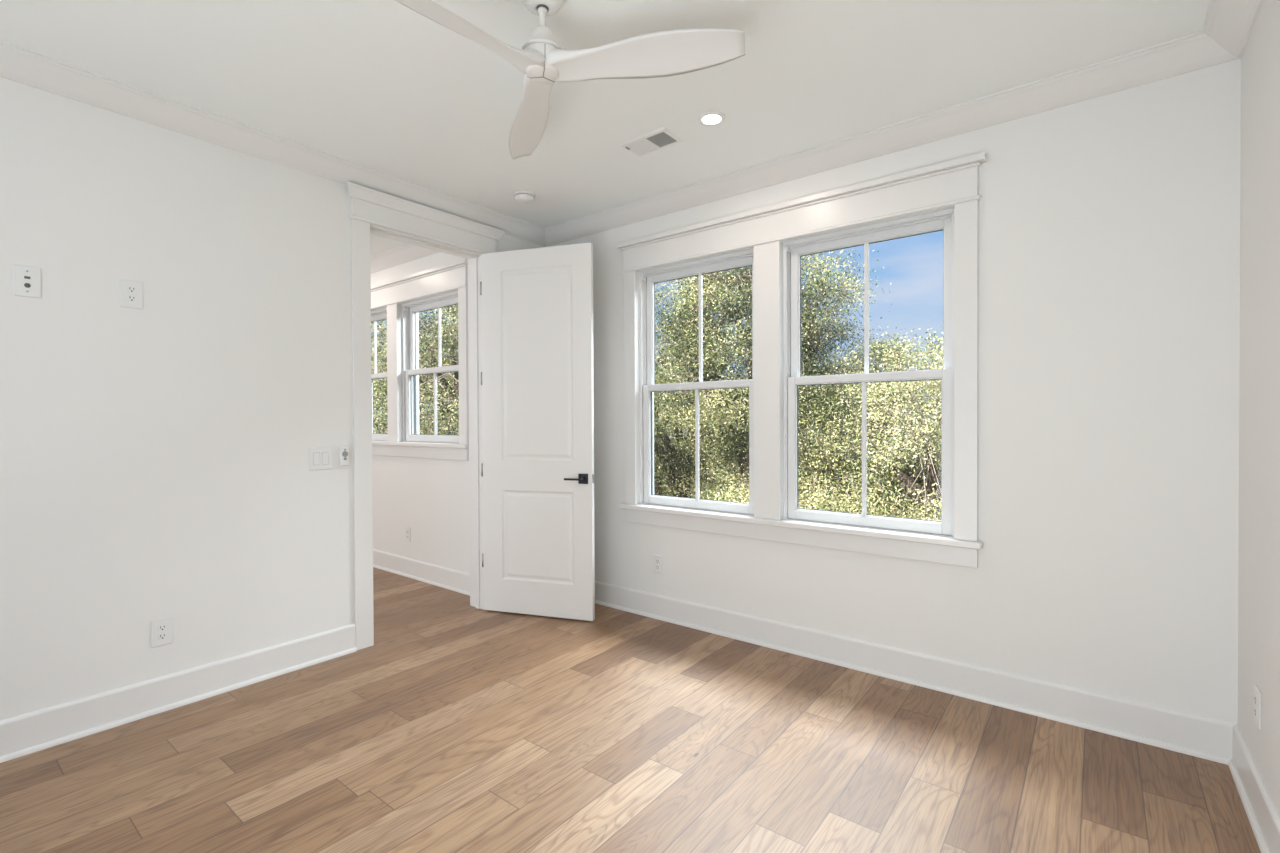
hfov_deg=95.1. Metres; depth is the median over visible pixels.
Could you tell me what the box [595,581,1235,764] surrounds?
baseboard
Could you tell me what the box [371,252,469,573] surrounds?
wall
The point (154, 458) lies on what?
wall
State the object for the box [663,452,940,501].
ground
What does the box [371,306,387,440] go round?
window
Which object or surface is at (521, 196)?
smoke detector
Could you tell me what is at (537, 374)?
door
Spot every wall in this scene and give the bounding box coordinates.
[0,77,544,720]
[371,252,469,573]
[547,58,1240,723]
[1238,0,1279,814]
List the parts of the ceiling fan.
blade, blade, motor, blade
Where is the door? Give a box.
[480,243,594,620]
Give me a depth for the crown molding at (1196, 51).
2.74 m
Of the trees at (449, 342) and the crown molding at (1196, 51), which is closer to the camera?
the crown molding at (1196, 51)
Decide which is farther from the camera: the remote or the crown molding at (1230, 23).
the remote
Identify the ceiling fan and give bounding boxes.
[395,0,744,158]
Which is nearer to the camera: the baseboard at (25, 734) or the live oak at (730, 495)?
the baseboard at (25, 734)
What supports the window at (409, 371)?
in the wall at (428, 496)
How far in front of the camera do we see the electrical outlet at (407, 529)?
4.93 m
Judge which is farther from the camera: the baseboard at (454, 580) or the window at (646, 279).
the baseboard at (454, 580)
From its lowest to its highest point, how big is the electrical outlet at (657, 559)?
0.122 m
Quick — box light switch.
[309,447,331,469]
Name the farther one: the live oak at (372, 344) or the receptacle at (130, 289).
the live oak at (372, 344)
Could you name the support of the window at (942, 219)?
in the wall at (1109, 224)
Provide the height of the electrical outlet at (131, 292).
0.122 m
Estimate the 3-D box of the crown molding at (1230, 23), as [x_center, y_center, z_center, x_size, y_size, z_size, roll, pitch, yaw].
[0.740,-1.390,0.360,0.117,0.088,4.700,0,1,38]
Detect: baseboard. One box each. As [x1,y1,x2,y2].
[0,624,356,762]
[373,549,469,595]
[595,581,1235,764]
[1228,724,1279,852]
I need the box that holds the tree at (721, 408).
[654,249,890,499]
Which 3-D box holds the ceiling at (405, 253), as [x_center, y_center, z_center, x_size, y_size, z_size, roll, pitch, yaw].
[-2.635,-1.422,5.365,3.805,0.088,0.117,0,1,38]
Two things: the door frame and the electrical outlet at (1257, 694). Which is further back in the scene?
the door frame
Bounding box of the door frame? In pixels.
[347,181,504,649]
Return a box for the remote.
[338,446,348,465]
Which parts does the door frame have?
casing, casing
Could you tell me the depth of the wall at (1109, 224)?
2.49 m
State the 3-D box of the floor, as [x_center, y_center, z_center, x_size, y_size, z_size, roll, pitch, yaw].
[-2.232,1.284,2.720,7.714,0.001,4.720,0,1,38]
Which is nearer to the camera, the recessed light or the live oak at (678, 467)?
the recessed light
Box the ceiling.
[0,0,1209,256]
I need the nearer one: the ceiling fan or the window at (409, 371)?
the ceiling fan
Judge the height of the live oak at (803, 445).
7.587 m
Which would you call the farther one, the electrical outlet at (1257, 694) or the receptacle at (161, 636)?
the receptacle at (161, 636)
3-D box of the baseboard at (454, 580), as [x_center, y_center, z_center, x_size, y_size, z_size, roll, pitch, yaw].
[-2.597,1.184,5.424,3.805,0.152,0.029,0,1,38]
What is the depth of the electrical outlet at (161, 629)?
2.65 m
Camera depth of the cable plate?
2.31 m
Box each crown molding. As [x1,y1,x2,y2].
[0,40,545,246]
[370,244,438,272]
[545,31,1239,246]
[1202,0,1263,57]
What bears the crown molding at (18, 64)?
attached to the wall at (154, 458)
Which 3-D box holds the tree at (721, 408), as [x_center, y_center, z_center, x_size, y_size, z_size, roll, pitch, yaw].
[2.386,0.009,12.371,5.455,9.038,5.370,0,1,42]
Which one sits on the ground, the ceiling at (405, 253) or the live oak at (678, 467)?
the live oak at (678, 467)
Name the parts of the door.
lever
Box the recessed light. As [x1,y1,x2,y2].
[698,111,725,125]
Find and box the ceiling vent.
[619,127,684,155]
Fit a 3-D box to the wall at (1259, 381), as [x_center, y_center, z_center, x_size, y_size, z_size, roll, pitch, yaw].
[0.851,-0.115,0.290,0.150,2.877,4.700,0,1,38]
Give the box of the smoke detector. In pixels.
[513,190,534,203]
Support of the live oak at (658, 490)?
on the ground
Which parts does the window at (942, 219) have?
casing, mullion casing, sash, sash, casing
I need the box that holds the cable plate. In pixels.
[12,264,41,297]
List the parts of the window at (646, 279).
screen frame, exterior trim, sash, sash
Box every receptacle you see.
[127,286,136,292]
[127,295,136,301]
[158,624,166,630]
[158,633,166,639]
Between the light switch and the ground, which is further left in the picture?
the light switch
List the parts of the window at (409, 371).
mullion casing, screen frame, exterior trim, sash, sash, casing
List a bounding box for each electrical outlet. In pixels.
[120,279,142,308]
[151,617,172,647]
[405,527,410,541]
[653,554,662,573]
[1254,684,1261,729]
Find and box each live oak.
[371,308,458,434]
[654,324,748,498]
[654,379,739,499]
[692,353,940,510]
[701,458,867,513]
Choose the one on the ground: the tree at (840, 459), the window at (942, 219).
the tree at (840, 459)
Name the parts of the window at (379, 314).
sash, sash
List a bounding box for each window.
[371,258,468,460]
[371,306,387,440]
[617,152,986,567]
[636,247,753,516]
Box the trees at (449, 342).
[371,304,458,434]
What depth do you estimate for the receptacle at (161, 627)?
2.65 m
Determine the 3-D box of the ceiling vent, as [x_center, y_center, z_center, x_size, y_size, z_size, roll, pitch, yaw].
[0.060,-1.448,2.994,0.294,0.016,0.172,0,1,38]
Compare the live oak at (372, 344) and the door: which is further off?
the live oak at (372, 344)
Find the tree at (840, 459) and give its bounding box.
[741,324,942,520]
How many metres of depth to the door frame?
3.43 m
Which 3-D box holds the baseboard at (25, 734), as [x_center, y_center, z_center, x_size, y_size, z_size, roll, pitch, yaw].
[-2.607,1.216,2.066,0.029,0.152,3.209,0,1,38]
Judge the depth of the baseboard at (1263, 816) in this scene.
1.88 m
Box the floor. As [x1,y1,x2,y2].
[0,567,1260,852]
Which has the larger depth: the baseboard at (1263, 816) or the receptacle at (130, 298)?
the receptacle at (130, 298)

